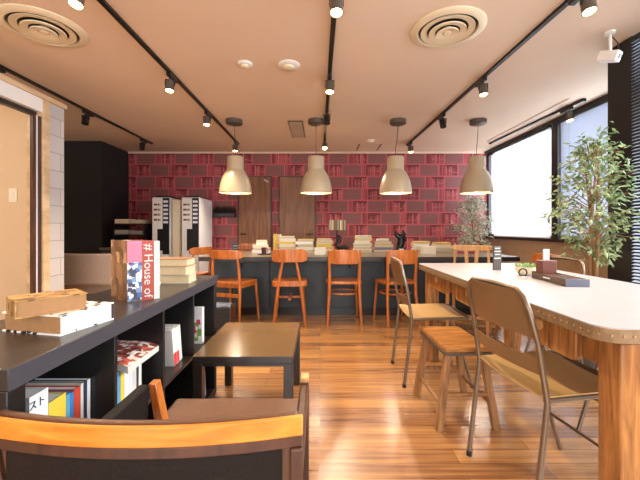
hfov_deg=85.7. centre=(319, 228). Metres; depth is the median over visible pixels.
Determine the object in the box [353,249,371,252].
book
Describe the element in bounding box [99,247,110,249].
countertop
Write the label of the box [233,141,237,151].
track spotlight
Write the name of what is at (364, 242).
book
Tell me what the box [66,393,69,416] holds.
book
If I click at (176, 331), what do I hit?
book
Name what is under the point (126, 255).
book
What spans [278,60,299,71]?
smoke detector
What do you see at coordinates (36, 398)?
book
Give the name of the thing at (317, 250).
box
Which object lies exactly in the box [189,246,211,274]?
wooden chair
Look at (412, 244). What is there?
book
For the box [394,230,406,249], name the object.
sculpture
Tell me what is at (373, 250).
book
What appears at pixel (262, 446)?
chair backrest
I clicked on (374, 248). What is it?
book
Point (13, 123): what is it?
wall
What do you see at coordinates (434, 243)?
book
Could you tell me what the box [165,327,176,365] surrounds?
book
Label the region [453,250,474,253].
book
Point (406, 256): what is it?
wooden chair
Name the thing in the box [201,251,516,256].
countertop
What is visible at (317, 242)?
book
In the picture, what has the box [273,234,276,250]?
book
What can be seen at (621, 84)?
wall column
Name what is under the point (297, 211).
door
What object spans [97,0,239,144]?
ceiling track
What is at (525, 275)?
bell
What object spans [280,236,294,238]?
book
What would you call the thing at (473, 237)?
potted tree
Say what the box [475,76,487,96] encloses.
track spotlight
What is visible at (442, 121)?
track spotlight
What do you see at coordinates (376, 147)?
ceiling hatch
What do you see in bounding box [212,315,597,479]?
floor
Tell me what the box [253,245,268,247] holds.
book
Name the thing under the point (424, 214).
wall
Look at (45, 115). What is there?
trim
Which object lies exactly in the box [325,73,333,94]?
track spotlight
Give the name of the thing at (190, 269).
book
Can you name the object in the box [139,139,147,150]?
track spotlight
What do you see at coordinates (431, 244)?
book
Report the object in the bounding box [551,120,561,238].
trim
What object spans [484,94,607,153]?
trim
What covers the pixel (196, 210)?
coffee machine
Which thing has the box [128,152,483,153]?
trim
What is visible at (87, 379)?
book
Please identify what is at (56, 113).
wall partition
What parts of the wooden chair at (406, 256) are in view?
leg, leg, seat, leg, backrest, leg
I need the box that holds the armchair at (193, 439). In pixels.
[0,373,308,479]
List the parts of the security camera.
arm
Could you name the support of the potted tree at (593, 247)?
on the floor
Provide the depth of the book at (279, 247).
4.35 m
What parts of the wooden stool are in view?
leg, leg, seat, leg, leg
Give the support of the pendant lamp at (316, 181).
hanging from the ceiling
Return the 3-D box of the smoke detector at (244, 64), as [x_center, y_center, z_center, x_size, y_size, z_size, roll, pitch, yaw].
[-0.635,-1.381,2.920,0.124,0.037,0.124,0,0,0]
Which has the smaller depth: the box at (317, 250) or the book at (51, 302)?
the book at (51, 302)
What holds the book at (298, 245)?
on the book at (303, 248)
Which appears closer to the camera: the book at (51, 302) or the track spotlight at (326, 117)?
the book at (51, 302)
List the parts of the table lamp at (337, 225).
lamp shade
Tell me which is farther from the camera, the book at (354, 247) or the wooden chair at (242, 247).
the wooden chair at (242, 247)
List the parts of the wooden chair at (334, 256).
leg, seat, backrest, leg, leg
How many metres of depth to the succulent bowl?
1.99 m
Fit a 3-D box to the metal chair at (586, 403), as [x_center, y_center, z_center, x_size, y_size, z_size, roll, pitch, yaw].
[1.535,0.599,1.554,0.486,0.808,0.415,0,0,-6]
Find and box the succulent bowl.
[514,262,535,275]
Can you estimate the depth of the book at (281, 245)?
4.35 m
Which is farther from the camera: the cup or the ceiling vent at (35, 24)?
the cup
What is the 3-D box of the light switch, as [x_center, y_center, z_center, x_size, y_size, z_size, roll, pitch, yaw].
[-2.630,-0.290,2.954,0.070,0.120,0.013,0,0,0]
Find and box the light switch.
[9,188,16,201]
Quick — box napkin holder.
[536,249,556,273]
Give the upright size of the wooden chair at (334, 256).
0.787 m
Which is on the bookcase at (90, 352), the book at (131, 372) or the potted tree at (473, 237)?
the book at (131, 372)
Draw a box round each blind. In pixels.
[492,125,550,238]
[559,98,607,239]
[630,32,639,282]
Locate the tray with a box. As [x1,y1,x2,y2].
[532,271,589,286]
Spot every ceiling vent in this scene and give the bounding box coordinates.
[0,3,88,48]
[288,121,305,137]
[410,5,486,48]
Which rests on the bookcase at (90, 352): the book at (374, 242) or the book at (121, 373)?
the book at (121, 373)
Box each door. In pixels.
[238,176,271,250]
[279,176,315,250]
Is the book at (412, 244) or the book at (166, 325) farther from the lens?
the book at (412, 244)
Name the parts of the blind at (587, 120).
head rail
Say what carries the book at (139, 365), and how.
on the bookcase at (90, 352)
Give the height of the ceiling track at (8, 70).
0.034 m
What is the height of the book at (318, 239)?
0.030 m
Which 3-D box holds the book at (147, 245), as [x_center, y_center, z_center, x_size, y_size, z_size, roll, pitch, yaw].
[-0.758,0.166,1.448,0.182,0.238,0.045,0,0,42]
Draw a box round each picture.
[127,262,141,301]
[194,317,200,340]
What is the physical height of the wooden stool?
0.412 m
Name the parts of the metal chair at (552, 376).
backrest, frame, seat, seat frame, leg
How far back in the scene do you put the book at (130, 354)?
1.29 m
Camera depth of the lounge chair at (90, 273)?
3.59 m
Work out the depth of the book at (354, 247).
4.38 m
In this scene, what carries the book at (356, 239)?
on the book at (364, 242)
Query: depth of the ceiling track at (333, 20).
2.69 m
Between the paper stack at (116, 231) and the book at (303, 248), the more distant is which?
the paper stack at (116, 231)
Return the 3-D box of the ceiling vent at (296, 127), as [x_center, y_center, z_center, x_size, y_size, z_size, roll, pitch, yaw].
[-0.320,-1.389,4.850,0.200,0.021,0.800,0,0,0]
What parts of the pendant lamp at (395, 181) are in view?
lamp shade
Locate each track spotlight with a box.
[0,67,5,72]
[67,0,84,10]
[81,110,93,125]
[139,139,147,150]
[165,72,177,93]
[203,111,211,126]
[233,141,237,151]
[322,139,326,149]
[323,109,330,124]
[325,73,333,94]
[329,0,343,18]
[407,142,412,152]
[438,113,446,128]
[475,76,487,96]
[560,106,573,122]
[569,0,597,16]
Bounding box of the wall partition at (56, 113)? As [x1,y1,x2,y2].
[50,103,63,290]
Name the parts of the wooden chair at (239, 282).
leg, backrest, leg, seat frame, seat, leg, leg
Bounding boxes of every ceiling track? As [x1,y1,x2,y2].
[0,64,152,143]
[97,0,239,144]
[323,17,335,140]
[406,0,568,145]
[489,98,585,143]
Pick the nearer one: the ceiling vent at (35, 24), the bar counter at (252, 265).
the ceiling vent at (35, 24)
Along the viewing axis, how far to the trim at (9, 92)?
2.61 m
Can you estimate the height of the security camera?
0.241 m
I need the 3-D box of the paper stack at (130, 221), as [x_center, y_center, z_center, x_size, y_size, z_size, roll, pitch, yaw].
[-2.890,-0.115,5.520,0.210,0.058,0.220,0,0,0]
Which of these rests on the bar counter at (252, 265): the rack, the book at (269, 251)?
the book at (269, 251)
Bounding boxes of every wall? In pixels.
[0,105,26,319]
[64,141,128,285]
[129,154,491,251]
[486,238,607,278]
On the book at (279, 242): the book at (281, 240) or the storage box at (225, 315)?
the book at (281, 240)
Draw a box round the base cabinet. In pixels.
[99,247,110,253]
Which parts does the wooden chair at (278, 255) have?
leg, leg, seat, backrest, leg, leg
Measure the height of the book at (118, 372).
0.153 m
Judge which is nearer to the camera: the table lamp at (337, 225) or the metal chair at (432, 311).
the metal chair at (432, 311)
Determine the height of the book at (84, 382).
0.178 m
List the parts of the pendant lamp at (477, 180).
lamp shade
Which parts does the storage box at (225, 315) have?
panel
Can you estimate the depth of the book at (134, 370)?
1.28 m
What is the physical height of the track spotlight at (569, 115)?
0.167 m
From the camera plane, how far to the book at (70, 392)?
0.99 m
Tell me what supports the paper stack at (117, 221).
on the rack
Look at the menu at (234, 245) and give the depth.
4.20 m
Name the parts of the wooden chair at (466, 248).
leg, leg, backrest, leg, leg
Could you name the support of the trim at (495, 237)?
on the wall at (524, 249)
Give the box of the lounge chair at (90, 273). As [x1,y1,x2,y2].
[64,253,110,295]
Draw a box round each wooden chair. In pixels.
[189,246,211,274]
[210,250,259,322]
[238,244,255,250]
[272,249,306,325]
[326,250,362,325]
[373,250,420,327]
[446,245,491,336]
[494,253,560,351]
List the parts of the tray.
plate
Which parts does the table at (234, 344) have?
leg, leg, leg, leg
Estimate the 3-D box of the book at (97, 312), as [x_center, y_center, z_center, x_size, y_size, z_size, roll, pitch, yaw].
[-0.768,0.258,1.025,0.201,0.054,0.177,0,0,13]
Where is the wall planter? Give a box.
[212,205,235,216]
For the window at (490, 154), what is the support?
in the wall at (524, 249)
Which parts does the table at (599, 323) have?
leg, drawer, drawer, leg, pull, drawer, leg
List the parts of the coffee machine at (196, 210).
door panel, door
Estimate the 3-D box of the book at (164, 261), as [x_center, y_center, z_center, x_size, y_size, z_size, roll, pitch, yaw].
[-0.794,0.177,1.876,0.190,0.040,0.140,0,0,-3]
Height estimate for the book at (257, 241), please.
0.030 m
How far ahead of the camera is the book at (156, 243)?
1.41 m
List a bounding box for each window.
[487,128,550,235]
[635,41,639,283]
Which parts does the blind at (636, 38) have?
head rail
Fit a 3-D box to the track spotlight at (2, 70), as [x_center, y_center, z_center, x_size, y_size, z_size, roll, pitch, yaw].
[-2.730,-1.295,2.891,0.084,0.167,0.179,0,0,0]
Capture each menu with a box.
[232,243,237,250]
[493,246,500,269]
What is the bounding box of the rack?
[113,224,151,239]
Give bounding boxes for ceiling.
[0,0,639,151]
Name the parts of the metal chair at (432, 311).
backrest, frame, seat, seat frame, leg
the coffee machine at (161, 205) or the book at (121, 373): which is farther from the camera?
the coffee machine at (161, 205)
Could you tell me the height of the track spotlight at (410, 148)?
0.167 m
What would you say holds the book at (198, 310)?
on the bookcase at (90, 352)
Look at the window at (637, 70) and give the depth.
2.48 m
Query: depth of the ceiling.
3.07 m
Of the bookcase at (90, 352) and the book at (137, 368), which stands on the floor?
the bookcase at (90, 352)
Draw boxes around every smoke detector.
[237,60,251,68]
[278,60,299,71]
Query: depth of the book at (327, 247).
4.43 m
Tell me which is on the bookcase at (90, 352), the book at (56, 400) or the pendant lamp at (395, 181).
the book at (56, 400)
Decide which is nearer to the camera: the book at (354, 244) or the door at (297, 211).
the book at (354, 244)
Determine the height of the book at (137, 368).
0.150 m
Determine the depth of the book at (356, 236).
4.39 m
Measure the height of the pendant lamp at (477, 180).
0.939 m
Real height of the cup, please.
0.070 m
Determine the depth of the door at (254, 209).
6.24 m
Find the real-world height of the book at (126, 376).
0.154 m
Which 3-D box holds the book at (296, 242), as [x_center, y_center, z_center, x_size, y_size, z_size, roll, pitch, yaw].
[-0.197,0.176,4.400,0.220,0.035,0.150,0,0,3]
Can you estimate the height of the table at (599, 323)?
0.730 m
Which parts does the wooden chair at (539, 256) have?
leg, backrest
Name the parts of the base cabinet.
cabinet door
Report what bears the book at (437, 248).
on the book at (436, 250)
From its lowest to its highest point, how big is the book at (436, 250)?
0.030 m
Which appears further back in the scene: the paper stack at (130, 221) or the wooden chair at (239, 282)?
the paper stack at (130, 221)
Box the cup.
[261,247,267,253]
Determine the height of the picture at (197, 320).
0.135 m
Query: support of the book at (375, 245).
on the book at (374, 248)
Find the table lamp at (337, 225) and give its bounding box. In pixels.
[329,220,349,249]
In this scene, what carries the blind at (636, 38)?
attached to the window at (637, 70)
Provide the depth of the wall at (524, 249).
4.86 m
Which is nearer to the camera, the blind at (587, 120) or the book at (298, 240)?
the blind at (587, 120)
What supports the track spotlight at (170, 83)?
attached to the ceiling track at (114, 14)
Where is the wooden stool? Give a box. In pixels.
[413,326,500,431]
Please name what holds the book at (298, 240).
on the book at (296, 242)
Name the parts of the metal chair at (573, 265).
leg, leg, frame, backrest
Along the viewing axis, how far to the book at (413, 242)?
4.43 m
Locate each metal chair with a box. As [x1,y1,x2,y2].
[390,257,472,387]
[466,276,597,479]
[492,256,585,363]
[576,364,597,430]
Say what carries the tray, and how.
on the table at (599, 323)
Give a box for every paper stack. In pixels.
[115,219,134,223]
[115,230,134,233]
[129,220,148,223]
[129,231,143,233]
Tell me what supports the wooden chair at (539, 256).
on the floor
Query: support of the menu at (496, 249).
on the table at (599, 323)
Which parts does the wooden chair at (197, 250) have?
backrest, seat, leg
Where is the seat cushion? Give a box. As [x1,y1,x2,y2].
[167,399,297,418]
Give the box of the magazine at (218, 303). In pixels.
[217,302,231,305]
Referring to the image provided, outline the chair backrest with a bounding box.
[0,409,297,479]
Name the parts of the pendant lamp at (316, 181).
lamp shade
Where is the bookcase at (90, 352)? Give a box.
[0,275,216,419]
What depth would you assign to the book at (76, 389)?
1.01 m
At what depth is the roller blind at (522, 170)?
5.06 m
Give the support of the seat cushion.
on the armchair at (193, 439)
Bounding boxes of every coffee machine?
[152,196,181,256]
[182,196,211,271]
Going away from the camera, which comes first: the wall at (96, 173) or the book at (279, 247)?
the book at (279, 247)
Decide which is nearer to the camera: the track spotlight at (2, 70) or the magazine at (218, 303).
the track spotlight at (2, 70)
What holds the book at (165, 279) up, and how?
on the bookcase at (90, 352)
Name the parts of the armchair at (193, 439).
post, panel, rail, rail, arm post, post, arm post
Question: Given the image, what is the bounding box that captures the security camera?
[596,29,622,62]
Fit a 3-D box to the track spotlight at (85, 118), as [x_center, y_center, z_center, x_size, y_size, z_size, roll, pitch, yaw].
[-2.730,-1.295,4.061,0.084,0.167,0.179,0,0,0]
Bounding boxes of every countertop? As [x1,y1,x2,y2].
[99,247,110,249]
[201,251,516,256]
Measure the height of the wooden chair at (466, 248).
0.840 m
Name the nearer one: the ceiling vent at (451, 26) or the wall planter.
the ceiling vent at (451, 26)
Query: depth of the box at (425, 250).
4.03 m
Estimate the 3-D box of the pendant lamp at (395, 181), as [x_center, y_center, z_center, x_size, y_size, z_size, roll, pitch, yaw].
[0.970,-0.929,4.430,0.412,0.939,0.412,0,0,0]
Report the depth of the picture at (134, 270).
1.35 m
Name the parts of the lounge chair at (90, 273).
seat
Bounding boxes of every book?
[2,301,113,335]
[6,289,87,318]
[25,383,82,417]
[25,386,79,417]
[25,387,47,414]
[27,380,86,417]
[35,378,89,418]
[48,391,73,417]
[48,392,65,416]
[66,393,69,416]
[111,239,141,302]
[117,340,158,373]
[117,371,119,403]
[120,371,123,401]
[124,373,128,397]
[129,371,132,393]
[133,368,135,389]
[136,366,138,387]
[139,365,140,384]
[142,240,153,300]
[154,241,159,298]
[160,257,195,266]
[160,264,195,274]
[160,272,196,283]
[165,324,181,359]
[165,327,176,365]
[175,327,179,362]
[194,306,203,343]
[252,250,270,252]
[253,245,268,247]
[253,247,270,250]
[256,240,266,242]
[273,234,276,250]
[278,241,294,243]
[279,247,295,248]
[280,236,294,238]
[280,238,295,241]
[280,244,295,246]
[295,241,312,243]
[296,246,313,249]
[297,239,313,241]
[297,244,313,246]
[316,241,332,243]
[316,243,331,245]
[316,246,333,248]
[317,238,330,240]
[353,243,371,245]
[353,246,370,248]
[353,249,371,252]
[354,241,369,243]
[355,235,370,237]
[355,238,371,240]
[372,247,393,249]
[372,249,390,251]
[373,241,391,244]
[374,244,392,246]
[411,243,428,245]
[412,241,429,243]
[431,244,450,246]
[432,242,450,244]
[436,247,451,249]
[436,250,452,251]
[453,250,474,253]
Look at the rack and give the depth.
5.48 m
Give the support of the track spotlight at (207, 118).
attached to the ceiling track at (114, 14)
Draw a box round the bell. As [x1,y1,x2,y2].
[518,268,527,277]
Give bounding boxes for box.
[217,303,235,331]
[314,247,325,254]
[420,246,435,254]
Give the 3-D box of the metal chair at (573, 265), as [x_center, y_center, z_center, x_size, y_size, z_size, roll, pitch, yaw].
[1.505,0.599,2.420,0.486,0.808,0.415,0,0,0]
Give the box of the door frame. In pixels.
[0,97,41,293]
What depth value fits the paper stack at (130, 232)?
5.41 m
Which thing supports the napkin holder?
in the tray
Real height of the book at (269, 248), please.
0.030 m
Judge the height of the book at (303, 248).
0.035 m
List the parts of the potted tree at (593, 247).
pot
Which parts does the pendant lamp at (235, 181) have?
lamp shade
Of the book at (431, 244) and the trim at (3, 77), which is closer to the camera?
the trim at (3, 77)
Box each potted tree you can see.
[446,194,498,251]
[534,121,639,368]
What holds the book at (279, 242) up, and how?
on the book at (281, 245)
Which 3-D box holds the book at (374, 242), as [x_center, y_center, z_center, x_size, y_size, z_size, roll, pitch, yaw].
[0.814,0.179,4.500,0.220,0.040,0.150,0,0,4]
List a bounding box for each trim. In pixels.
[0,73,66,109]
[0,80,42,112]
[27,99,49,293]
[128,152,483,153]
[483,236,604,244]
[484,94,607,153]
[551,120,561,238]
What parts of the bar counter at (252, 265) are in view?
panel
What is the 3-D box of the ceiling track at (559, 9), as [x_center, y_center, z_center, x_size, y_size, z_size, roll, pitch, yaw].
[1.486,-1.383,3.602,0.042,0.034,4.205,0,0,-1]
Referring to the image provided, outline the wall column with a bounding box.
[608,36,634,282]
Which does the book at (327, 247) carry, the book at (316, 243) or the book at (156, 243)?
the book at (316, 243)
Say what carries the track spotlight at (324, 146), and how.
attached to the ceiling track at (333, 20)
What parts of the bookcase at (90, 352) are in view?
panel, shelf, shelf, shelf, panel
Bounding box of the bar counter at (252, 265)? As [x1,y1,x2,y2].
[199,251,519,314]
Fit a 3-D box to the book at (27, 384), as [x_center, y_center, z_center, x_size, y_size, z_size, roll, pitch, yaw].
[-0.795,0.549,1.030,0.170,0.177,0.012,0,0,0]
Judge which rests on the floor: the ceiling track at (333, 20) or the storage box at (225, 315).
the storage box at (225, 315)
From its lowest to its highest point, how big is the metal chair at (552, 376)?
0.808 m
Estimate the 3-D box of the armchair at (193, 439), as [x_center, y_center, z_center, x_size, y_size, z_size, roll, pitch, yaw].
[-0.341,0.679,0.911,0.619,0.642,0.581,0,0,0]
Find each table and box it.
[193,323,299,398]
[419,263,639,479]
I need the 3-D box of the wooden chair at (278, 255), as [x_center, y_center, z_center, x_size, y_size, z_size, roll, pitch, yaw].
[-0.325,0.606,3.748,0.370,0.792,0.407,0,0,-2]
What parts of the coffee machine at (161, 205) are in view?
door panel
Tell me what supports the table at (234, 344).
on the floor
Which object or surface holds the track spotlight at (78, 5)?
attached to the ceiling track at (114, 14)
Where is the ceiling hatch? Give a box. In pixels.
[356,144,381,150]
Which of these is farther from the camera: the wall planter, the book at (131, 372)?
the wall planter
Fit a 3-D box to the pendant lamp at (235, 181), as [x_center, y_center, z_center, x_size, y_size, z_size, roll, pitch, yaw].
[-1.085,-0.929,4.430,0.412,0.939,0.412,0,0,0]
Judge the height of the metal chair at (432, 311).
0.808 m
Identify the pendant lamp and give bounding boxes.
[219,117,251,194]
[300,117,331,194]
[379,117,411,194]
[459,117,493,194]
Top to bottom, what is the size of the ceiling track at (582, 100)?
0.034 m
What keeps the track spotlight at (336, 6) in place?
attached to the ceiling track at (333, 20)
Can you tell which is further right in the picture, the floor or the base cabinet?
the floor
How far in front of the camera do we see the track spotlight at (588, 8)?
1.94 m

